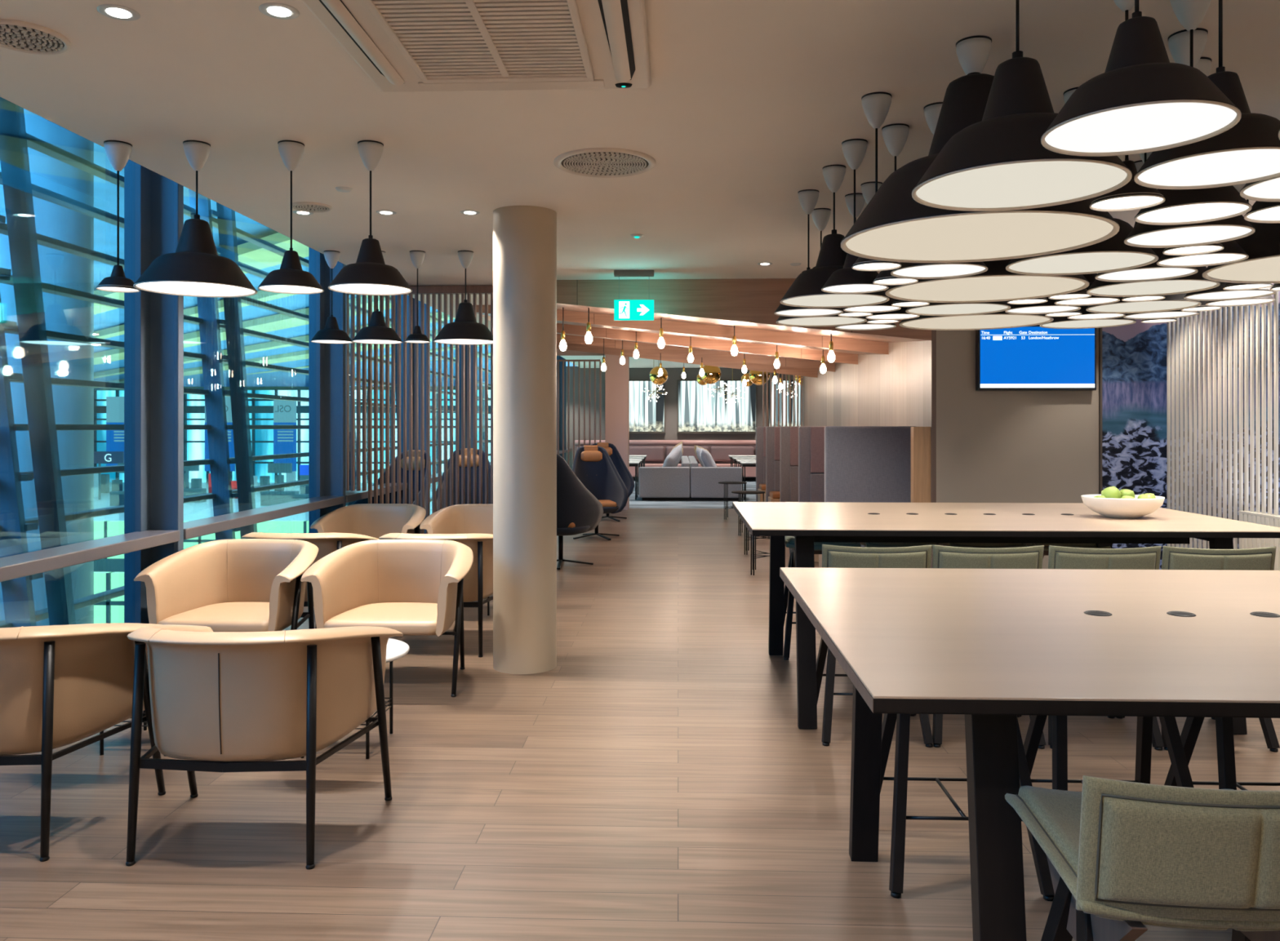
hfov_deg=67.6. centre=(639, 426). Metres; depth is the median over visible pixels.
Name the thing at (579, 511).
swivel chair
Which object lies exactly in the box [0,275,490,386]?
bar
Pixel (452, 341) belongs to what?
diffuser
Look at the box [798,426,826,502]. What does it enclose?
wall
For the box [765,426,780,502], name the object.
wall
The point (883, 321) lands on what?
diffuser
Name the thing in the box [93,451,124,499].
gate sign
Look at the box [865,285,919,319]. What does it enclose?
pendant lamp
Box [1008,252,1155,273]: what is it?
diffuser
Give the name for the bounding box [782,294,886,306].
diffuser
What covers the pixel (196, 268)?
pendant lamp
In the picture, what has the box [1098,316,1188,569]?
mural
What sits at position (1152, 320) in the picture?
diffuser
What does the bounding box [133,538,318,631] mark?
armchair
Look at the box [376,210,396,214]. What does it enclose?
recessed light
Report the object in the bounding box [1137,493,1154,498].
apple
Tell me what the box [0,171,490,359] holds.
bar
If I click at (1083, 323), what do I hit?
diffuser
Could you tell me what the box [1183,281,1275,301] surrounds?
pendant lamp
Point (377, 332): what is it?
pendant lamp
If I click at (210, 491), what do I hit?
kiosk
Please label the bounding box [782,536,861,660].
bar stool
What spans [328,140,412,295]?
pendant lamp
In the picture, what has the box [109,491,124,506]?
countertop
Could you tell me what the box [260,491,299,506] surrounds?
countertop
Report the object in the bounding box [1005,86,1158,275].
pendant lamp
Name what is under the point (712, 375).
globe
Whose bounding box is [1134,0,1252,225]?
pendant lamp
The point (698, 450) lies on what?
throw cushion
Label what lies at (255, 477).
kiosk
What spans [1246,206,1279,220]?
diffuser
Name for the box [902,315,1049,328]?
diffuser
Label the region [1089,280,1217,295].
diffuser
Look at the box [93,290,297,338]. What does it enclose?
roof beam
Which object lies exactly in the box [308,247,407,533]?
window
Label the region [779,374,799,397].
chandelier
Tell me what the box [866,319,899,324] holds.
pendant lamp
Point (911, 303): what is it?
diffuser
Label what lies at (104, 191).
hall roof
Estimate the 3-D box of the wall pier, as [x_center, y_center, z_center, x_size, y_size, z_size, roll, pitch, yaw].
[-0.400,0.077,16.854,0.400,2.746,0.350,0,0,2]
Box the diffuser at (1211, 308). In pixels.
[1182,306,1217,310]
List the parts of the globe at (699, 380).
globe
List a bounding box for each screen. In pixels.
[345,284,493,533]
[556,359,600,466]
[762,371,802,426]
[975,324,1096,391]
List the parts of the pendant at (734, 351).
bulb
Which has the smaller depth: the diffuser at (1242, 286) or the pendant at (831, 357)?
the diffuser at (1242, 286)
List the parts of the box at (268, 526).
frame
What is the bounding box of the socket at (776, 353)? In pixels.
[775,351,778,359]
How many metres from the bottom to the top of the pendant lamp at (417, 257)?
0.669 m
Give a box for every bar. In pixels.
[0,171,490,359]
[0,222,490,373]
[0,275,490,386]
[0,453,490,532]
[0,497,431,627]
[4,325,490,400]
[9,375,490,414]
[19,440,490,478]
[26,133,490,346]
[27,424,490,431]
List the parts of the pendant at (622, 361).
bulb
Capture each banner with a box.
[106,396,124,466]
[204,396,235,471]
[273,400,296,471]
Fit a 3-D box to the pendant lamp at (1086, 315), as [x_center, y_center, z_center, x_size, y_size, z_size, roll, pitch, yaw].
[2.600,-0.962,5.452,0.300,0.669,0.300,0,0,2]
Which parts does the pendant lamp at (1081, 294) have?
lamp shade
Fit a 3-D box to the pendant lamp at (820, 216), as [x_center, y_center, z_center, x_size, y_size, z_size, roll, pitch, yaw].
[1.083,-0.962,5.721,0.536,0.669,0.536,0,0,2]
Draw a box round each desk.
[109,462,124,506]
[183,465,206,502]
[260,462,299,506]
[292,465,308,501]
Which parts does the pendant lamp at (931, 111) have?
mounting plate, lamp shade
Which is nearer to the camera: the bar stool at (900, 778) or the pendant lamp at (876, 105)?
the bar stool at (900, 778)
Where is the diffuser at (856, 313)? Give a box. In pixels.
[840,312,871,315]
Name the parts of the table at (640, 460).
leg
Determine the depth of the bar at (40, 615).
6.82 m
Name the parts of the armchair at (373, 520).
leg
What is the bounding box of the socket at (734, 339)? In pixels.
[732,336,736,345]
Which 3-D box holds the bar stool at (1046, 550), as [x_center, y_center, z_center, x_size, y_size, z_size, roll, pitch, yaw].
[2.676,0.993,6.124,0.499,0.914,0.518,0,0,2]
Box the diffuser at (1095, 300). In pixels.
[1057,297,1117,304]
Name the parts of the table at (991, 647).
leg, leg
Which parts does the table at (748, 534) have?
leg, leg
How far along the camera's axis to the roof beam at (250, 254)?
47.53 m
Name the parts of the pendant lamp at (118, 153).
lamp shade, mounting plate, cord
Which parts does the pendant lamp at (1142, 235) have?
mounting plate, lamp shade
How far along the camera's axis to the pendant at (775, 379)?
14.38 m
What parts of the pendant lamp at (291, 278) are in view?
lamp shade, mounting plate, cord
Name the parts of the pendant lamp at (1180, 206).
cord, lamp shade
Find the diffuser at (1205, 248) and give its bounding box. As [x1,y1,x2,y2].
[1164,245,1221,253]
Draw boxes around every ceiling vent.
[0,18,71,54]
[292,201,331,213]
[553,147,656,177]
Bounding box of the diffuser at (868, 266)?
[853,263,899,269]
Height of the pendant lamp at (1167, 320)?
0.669 m
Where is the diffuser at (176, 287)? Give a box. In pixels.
[136,281,254,295]
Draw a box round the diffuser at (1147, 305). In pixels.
[1088,301,1198,311]
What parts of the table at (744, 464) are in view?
leg, leg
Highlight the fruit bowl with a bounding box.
[1080,494,1164,518]
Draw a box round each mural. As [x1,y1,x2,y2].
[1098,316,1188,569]
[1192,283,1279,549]
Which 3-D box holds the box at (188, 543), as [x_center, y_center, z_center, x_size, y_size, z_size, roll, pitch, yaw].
[-17.435,5.511,38.000,4.500,3.478,0.600,0,0,2]
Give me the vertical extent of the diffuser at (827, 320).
0.001 m
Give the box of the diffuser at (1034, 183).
[915,160,1127,208]
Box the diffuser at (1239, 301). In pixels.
[1207,299,1271,305]
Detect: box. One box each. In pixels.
[93,520,124,572]
[93,571,124,623]
[183,521,240,549]
[257,520,308,533]
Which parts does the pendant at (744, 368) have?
bulb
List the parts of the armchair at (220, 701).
leg, leg, frame rail, leg, leg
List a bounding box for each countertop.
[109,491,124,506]
[183,488,206,502]
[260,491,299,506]
[292,493,308,501]
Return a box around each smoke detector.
[335,186,352,192]
[630,233,643,238]
[790,262,800,266]
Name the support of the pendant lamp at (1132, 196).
hanging from the ceiling at (743, 111)
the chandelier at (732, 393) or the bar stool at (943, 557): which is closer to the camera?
the bar stool at (943, 557)
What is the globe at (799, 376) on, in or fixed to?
hanging from the ceiling at (638, 362)
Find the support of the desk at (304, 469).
on the floor at (192, 511)
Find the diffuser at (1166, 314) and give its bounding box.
[1126,311,1196,318]
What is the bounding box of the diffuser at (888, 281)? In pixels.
[874,279,916,283]
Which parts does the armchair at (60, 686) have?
leg, frame rail, leg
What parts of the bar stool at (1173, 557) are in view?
leg, backrest, leg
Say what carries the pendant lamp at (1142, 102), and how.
hanging from the ceiling at (743, 111)
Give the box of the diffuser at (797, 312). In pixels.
[776,309,840,315]
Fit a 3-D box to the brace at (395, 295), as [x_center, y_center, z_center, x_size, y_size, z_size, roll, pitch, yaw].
[-3.512,0.228,14.541,0.265,4.855,1.029,0,0,2]
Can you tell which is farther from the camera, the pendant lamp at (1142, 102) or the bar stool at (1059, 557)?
the bar stool at (1059, 557)
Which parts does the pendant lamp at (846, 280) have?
mounting plate, cord, lamp shade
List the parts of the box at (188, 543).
frame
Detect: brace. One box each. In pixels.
[0,97,75,627]
[188,188,257,540]
[345,265,356,505]
[395,295,396,413]
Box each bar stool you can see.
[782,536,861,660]
[816,544,933,747]
[860,542,942,549]
[880,713,1054,901]
[910,545,1045,749]
[941,542,1027,547]
[1004,775,1279,940]
[1017,545,1164,751]
[1023,715,1194,791]
[1026,543,1111,557]
[1116,546,1279,752]
[1164,717,1279,790]
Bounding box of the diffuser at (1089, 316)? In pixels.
[1069,314,1122,318]
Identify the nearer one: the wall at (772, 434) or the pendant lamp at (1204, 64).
the pendant lamp at (1204, 64)
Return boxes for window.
[0,108,93,626]
[124,160,344,623]
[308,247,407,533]
[400,294,443,533]
[458,344,490,464]
[556,355,571,460]
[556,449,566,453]
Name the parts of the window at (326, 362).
sill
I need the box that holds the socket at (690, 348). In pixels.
[688,346,692,353]
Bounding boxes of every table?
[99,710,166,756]
[241,532,379,606]
[300,638,409,759]
[378,533,493,657]
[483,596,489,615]
[629,455,646,466]
[629,457,644,466]
[629,459,642,495]
[629,461,639,499]
[718,481,746,519]
[728,455,755,466]
[731,490,764,535]
[732,457,755,466]
[732,502,1279,734]
[735,459,755,466]
[739,461,755,500]
[744,501,769,555]
[751,534,785,575]
[779,567,1279,940]
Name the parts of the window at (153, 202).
sill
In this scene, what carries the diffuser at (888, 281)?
attached to the pendant lamp at (895, 135)
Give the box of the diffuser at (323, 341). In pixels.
[314,340,349,342]
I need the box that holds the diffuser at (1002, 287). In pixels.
[888,275,1084,301]
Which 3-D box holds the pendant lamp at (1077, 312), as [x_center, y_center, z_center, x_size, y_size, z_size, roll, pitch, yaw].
[2.370,-0.962,5.352,0.190,0.669,0.190,0,0,2]
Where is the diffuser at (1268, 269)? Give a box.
[1207,256,1279,281]
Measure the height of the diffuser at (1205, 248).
0.001 m
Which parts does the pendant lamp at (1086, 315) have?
lamp shade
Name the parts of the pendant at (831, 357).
bulb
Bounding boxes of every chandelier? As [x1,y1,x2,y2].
[644,384,666,401]
[707,382,731,398]
[720,368,744,403]
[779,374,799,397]
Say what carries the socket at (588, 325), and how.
attached to the pendant at (588, 338)
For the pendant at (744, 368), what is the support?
hanging from the ceiling at (750, 303)
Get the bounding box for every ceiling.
[0,0,1279,331]
[472,278,931,377]
[560,355,727,368]
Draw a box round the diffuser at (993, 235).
[845,213,1113,260]
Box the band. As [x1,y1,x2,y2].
[93,405,490,413]
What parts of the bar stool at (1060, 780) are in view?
leg, leg, leg, leg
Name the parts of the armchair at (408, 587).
seat, frame rail, leg, leg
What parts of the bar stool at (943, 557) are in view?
leg, backrest, leg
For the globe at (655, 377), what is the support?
hanging from the ceiling at (638, 362)
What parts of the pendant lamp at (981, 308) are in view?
lamp shade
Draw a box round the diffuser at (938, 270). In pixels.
[893,264,985,277]
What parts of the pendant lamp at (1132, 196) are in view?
cord, lamp shade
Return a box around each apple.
[1093,495,1105,497]
[1101,486,1120,498]
[1120,488,1135,497]
[1120,495,1134,498]
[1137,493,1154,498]
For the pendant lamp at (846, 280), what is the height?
0.669 m
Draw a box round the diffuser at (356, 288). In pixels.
[330,284,410,293]
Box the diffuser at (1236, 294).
[1186,290,1272,299]
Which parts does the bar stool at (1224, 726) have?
leg, leg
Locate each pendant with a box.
[559,307,566,351]
[584,307,592,343]
[600,338,606,371]
[619,340,625,364]
[633,331,639,359]
[657,317,664,348]
[657,353,662,376]
[681,363,685,378]
[687,336,693,362]
[699,357,704,376]
[730,325,737,355]
[742,353,746,373]
[742,373,746,386]
[773,345,779,368]
[773,368,777,383]
[778,373,782,390]
[819,349,826,373]
[827,333,835,362]
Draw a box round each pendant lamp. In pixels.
[95,140,140,293]
[133,140,257,297]
[257,140,324,293]
[310,250,352,343]
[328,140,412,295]
[351,250,402,344]
[404,250,430,343]
[433,250,493,344]
[773,189,843,316]
[775,208,866,326]
[780,164,889,307]
[821,138,888,293]
[835,315,896,330]
[838,192,872,316]
[840,35,1119,262]
[843,181,901,312]
[851,91,901,271]
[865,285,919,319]
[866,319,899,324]
[872,123,918,285]
[884,259,1089,302]
[890,102,987,279]
[891,298,929,306]
[898,301,1053,330]
[905,301,1010,315]
[911,0,1132,211]
[1004,297,1080,314]
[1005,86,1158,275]
[1007,297,1048,304]
[1039,313,1136,328]
[1040,0,1241,156]
[1044,310,1082,316]
[1048,288,1091,299]
[1054,273,1119,306]
[1066,273,1125,319]
[1085,293,1201,313]
[1086,151,1220,297]
[1089,0,1164,211]
[1095,152,1198,282]
[1121,160,1165,302]
[1123,309,1199,319]
[1124,27,1255,248]
[1133,0,1279,189]
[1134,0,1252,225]
[1141,318,1177,323]
[1156,240,1248,267]
[1162,57,1224,255]
[1180,301,1222,311]
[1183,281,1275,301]
[1202,221,1279,283]
[1205,183,1275,306]
[1222,199,1272,290]
[1240,176,1279,201]
[1244,200,1279,222]
[1270,283,1279,291]
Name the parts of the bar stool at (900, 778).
leg, leg, leg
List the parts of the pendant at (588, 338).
bulb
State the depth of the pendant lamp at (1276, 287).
4.35 m
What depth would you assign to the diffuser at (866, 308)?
5.14 m
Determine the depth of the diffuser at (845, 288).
4.38 m
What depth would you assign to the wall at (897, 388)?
10.28 m
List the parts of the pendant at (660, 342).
bulb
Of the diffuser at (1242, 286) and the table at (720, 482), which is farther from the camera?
the table at (720, 482)
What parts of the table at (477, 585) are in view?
frame rail, leg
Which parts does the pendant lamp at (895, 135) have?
lamp shade, mounting plate, cord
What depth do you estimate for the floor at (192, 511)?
85.27 m
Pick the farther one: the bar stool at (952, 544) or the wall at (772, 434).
the wall at (772, 434)
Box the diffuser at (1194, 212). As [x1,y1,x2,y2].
[1137,203,1248,222]
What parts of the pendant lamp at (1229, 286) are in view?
lamp shade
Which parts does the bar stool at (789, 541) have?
leg, leg, seat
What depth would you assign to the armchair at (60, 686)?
3.29 m
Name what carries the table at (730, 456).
on the floor at (638, 503)
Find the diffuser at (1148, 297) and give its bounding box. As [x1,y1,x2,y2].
[1124,296,1162,300]
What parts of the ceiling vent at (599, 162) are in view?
perforated plate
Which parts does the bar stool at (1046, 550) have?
seat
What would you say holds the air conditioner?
attached to the ceiling at (743, 111)
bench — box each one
[757,484,765,502]
[768,491,780,502]
[813,554,818,562]
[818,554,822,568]
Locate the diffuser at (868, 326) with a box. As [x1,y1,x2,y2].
[837,324,894,328]
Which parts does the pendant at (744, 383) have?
bulb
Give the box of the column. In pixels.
[493,205,556,674]
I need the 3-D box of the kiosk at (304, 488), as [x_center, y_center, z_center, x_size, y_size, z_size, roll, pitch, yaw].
[-35.226,5.668,100.607,0.900,3.164,0.600,0,0,2]
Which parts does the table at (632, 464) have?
leg, leg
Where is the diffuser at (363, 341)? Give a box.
[354,340,399,343]
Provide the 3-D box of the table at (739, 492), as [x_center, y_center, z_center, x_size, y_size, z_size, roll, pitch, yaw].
[1.459,1.163,12.900,0.450,0.574,0.450,0,0,-21]
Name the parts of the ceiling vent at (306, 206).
perforated plate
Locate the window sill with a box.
[0,529,179,582]
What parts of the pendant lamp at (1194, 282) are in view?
lamp shade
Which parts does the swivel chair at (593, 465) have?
post, seat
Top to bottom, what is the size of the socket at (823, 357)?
0.091 m
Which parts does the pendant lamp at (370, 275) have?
lamp shade, mounting plate, cord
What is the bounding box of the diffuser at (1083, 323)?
[1042,320,1133,327]
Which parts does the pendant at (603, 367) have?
bulb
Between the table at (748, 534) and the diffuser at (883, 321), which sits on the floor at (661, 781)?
the table at (748, 534)
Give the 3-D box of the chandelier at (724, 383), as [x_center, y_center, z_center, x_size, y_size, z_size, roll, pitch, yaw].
[1.792,-1.118,21.497,0.532,0.965,0.471,0,0,2]
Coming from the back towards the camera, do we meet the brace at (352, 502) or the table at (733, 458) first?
the table at (733, 458)
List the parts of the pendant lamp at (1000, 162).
cord, lamp shade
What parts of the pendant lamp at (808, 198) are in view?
cord, lamp shade, mounting plate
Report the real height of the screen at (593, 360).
2.590 m
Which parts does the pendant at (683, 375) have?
bulb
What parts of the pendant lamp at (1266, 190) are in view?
lamp shade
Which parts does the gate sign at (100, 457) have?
sign plate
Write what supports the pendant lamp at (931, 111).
hanging from the ceiling at (743, 111)
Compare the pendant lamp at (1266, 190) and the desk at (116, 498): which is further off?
the desk at (116, 498)
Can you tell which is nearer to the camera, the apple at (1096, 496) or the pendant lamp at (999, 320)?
the apple at (1096, 496)
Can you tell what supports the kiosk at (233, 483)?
on the floor at (192, 511)
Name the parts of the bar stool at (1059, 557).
leg, backrest, leg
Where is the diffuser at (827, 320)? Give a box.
[777,316,864,325]
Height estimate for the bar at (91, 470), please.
0.042 m
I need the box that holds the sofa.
[639,456,742,501]
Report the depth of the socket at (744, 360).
12.98 m
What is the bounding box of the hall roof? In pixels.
[93,142,577,386]
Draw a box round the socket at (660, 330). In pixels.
[659,328,662,337]
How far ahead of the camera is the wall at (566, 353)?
17.04 m
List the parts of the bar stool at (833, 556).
leg, leg, backrest, leg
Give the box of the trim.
[911,426,930,502]
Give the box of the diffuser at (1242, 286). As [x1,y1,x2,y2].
[1226,284,1270,288]
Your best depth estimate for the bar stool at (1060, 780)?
3.08 m
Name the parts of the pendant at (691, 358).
bulb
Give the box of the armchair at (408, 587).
[300,539,473,697]
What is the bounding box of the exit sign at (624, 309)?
[613,270,653,320]
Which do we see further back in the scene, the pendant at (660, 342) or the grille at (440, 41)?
the pendant at (660, 342)
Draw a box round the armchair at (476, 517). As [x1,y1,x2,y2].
[419,503,493,534]
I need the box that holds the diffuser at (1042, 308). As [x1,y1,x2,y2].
[1008,306,1078,312]
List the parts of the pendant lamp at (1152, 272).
cord, lamp shade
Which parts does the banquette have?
backrest, seat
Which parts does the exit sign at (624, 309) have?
doorway, panel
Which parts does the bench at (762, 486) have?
seat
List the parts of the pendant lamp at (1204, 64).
lamp shade, mounting plate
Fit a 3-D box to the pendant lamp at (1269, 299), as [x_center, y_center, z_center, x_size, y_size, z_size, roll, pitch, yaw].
[3.038,-0.962,4.843,0.300,0.669,0.300,0,0,2]
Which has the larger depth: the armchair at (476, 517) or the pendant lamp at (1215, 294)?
the armchair at (476, 517)
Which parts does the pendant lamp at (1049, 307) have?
lamp shade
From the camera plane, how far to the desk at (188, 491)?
91.86 m
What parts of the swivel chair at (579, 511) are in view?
post, seat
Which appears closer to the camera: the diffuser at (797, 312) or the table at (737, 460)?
the diffuser at (797, 312)
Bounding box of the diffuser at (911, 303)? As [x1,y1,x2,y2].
[894,302,928,305]
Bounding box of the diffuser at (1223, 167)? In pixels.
[1137,149,1279,186]
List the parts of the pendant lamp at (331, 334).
lamp shade, cord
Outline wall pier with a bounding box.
[604,354,629,510]
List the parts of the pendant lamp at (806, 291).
mounting plate, cord, lamp shade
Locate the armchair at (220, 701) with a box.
[125,624,403,869]
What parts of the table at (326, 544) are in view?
leg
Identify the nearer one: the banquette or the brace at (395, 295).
the brace at (395, 295)
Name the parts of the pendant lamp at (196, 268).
lamp shade, mounting plate, cord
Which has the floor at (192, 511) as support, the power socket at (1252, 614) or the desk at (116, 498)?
the desk at (116, 498)
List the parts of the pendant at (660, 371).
bulb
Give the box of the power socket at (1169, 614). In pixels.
[1166,611,1195,617]
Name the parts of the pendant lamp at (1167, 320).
lamp shade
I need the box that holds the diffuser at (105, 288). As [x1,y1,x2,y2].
[98,287,137,291]
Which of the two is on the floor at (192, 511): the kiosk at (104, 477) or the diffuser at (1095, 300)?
the kiosk at (104, 477)
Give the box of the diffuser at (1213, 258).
[1159,253,1245,265]
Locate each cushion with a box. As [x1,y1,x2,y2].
[629,446,664,461]
[662,444,681,466]
[666,446,709,461]
[696,446,705,466]
[700,448,716,466]
[710,446,753,461]
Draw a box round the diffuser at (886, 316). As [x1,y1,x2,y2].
[867,314,916,319]
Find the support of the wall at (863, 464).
on the floor at (661, 781)
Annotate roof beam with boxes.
[93,232,308,315]
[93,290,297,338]
[93,295,391,364]
[93,311,455,378]
[93,329,438,388]
[96,344,484,390]
[183,352,490,388]
[199,386,256,390]
[247,386,308,390]
[289,386,379,390]
[355,386,453,390]
[430,386,490,390]
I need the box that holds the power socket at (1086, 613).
[1084,610,1112,616]
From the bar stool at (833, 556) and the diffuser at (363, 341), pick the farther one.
the diffuser at (363, 341)
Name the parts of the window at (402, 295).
sill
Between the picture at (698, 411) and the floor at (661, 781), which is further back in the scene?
the picture at (698, 411)
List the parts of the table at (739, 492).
leg, leg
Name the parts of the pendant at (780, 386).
bulb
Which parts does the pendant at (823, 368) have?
bulb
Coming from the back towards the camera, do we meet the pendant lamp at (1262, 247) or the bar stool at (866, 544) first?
the bar stool at (866, 544)
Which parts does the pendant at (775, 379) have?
bulb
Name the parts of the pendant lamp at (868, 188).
mounting plate, lamp shade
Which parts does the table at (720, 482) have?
leg, leg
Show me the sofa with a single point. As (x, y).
(689, 482)
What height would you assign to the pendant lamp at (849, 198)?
0.669 m
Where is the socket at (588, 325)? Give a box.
[586,322,591,332]
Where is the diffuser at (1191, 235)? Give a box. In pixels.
[1127,226,1251,245]
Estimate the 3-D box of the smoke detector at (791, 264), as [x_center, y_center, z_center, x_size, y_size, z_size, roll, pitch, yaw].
[1.237,-1.290,7.600,0.090,0.012,0.090,0,0,2]
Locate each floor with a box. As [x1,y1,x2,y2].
[0,508,1279,940]
[93,482,438,521]
[629,480,755,508]
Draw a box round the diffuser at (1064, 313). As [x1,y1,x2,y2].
[1047,312,1078,315]
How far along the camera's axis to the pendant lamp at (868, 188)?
5.08 m
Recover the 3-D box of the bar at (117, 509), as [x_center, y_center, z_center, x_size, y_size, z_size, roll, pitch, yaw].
[-3.715,0.628,13.158,0.110,0.042,30.000,0,0,2]
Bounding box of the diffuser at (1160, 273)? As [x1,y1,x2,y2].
[1097,267,1195,279]
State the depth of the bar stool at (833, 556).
4.34 m
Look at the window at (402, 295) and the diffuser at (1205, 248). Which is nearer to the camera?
the diffuser at (1205, 248)
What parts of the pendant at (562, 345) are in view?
bulb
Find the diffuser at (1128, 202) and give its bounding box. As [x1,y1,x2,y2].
[1091,195,1162,208]
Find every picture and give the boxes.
[629,379,665,433]
[677,379,756,433]
[768,379,800,426]
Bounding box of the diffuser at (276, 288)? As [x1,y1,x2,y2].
[259,285,321,292]
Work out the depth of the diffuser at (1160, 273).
3.96 m
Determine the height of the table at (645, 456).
0.740 m
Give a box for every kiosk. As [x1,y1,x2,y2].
[93,473,97,497]
[101,474,109,493]
[111,480,122,491]
[183,473,186,488]
[191,478,201,488]
[208,473,212,493]
[231,480,237,498]
[253,475,257,494]
[259,475,270,493]
[274,475,284,491]
[286,471,296,491]
[300,475,308,493]
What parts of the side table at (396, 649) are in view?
leg, leg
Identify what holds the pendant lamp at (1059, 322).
hanging from the ceiling at (743, 111)
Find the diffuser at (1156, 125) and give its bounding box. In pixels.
[1044,102,1236,152]
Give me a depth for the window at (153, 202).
5.58 m
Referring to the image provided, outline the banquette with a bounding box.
[574,440,755,477]
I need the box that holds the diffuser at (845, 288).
[822,284,886,292]
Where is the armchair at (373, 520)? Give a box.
[310,503,426,538]
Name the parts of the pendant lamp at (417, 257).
lamp shade, cord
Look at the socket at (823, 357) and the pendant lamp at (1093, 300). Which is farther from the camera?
the socket at (823, 357)
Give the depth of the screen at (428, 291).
8.77 m
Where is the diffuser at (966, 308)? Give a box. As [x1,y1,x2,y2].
[908,303,1008,314]
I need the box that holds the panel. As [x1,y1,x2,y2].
[1238,511,1279,570]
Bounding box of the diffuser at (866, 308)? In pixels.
[845,306,898,311]
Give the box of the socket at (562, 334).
[560,330,564,339]
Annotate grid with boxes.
[93,389,490,483]
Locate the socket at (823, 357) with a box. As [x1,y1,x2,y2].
[821,355,824,364]
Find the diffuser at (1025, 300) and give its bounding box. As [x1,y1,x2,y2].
[1009,299,1044,302]
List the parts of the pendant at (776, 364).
bulb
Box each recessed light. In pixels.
[97,4,140,21]
[258,2,299,19]
[292,210,313,214]
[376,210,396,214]
[459,210,479,214]
[757,262,772,265]
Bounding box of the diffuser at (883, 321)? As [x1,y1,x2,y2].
[869,320,897,322]
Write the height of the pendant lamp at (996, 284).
0.669 m
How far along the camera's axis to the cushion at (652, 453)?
25.68 m
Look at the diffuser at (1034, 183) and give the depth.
2.51 m
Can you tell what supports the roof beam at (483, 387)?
attached to the hall roof
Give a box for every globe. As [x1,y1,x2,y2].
[649,366,667,384]
[696,364,706,385]
[700,364,720,384]
[740,369,753,386]
[748,370,769,385]
[795,375,800,385]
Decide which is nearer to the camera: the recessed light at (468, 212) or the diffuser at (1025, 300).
the diffuser at (1025, 300)
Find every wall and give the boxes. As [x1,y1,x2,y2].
[556,348,604,355]
[565,366,793,479]
[755,426,765,501]
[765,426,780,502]
[780,426,799,502]
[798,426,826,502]
[802,329,936,568]
[824,426,915,546]
[936,328,1098,568]
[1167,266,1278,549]
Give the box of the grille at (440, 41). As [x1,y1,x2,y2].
[362,0,594,83]
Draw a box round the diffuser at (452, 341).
[435,339,493,343]
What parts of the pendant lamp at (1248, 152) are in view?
lamp shade, cord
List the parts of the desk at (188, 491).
post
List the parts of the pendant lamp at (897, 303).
lamp shade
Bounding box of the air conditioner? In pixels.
[301,0,651,92]
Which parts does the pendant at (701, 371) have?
bulb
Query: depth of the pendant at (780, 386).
15.98 m
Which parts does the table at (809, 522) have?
leg, leg, leg, leg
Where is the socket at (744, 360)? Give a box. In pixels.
[742,359,746,365]
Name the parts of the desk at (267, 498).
post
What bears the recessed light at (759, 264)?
in the ceiling at (743, 111)
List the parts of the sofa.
panel, backrest, backrest, panel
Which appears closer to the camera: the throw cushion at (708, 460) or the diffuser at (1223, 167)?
the diffuser at (1223, 167)
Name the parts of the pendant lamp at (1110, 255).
mounting plate, lamp shade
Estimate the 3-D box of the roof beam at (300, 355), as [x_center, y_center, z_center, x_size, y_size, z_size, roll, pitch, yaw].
[-23.299,-7.513,85.945,134.244,5.026,109.131,0,0,2]
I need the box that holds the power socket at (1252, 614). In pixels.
[1249,611,1279,617]
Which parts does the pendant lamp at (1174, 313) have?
lamp shade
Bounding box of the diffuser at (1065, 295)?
[1051,294,1088,297]
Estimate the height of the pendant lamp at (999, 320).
0.669 m
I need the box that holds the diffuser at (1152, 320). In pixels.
[1144,320,1173,321]
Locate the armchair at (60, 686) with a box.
[0,622,165,862]
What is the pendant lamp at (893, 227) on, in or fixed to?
hanging from the ceiling at (743, 111)
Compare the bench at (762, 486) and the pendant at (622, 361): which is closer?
the pendant at (622, 361)
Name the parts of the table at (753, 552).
leg, leg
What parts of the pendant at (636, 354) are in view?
bulb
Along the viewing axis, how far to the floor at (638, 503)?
18.15 m
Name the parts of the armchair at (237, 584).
seat, leg, frame rail, leg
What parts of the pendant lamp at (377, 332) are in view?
lamp shade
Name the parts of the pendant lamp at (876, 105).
mounting plate, cord, lamp shade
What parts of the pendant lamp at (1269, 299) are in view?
lamp shade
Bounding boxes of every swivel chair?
[352,449,431,525]
[435,448,490,511]
[556,453,603,569]
[572,445,628,540]
[591,442,634,521]
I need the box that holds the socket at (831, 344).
[829,341,833,351]
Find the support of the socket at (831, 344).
attached to the pendant at (831, 357)
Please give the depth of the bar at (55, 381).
7.24 m
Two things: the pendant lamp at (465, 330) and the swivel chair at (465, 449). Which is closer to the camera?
the pendant lamp at (465, 330)
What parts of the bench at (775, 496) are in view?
seat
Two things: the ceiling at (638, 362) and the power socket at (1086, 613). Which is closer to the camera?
the power socket at (1086, 613)
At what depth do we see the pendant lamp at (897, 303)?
4.92 m

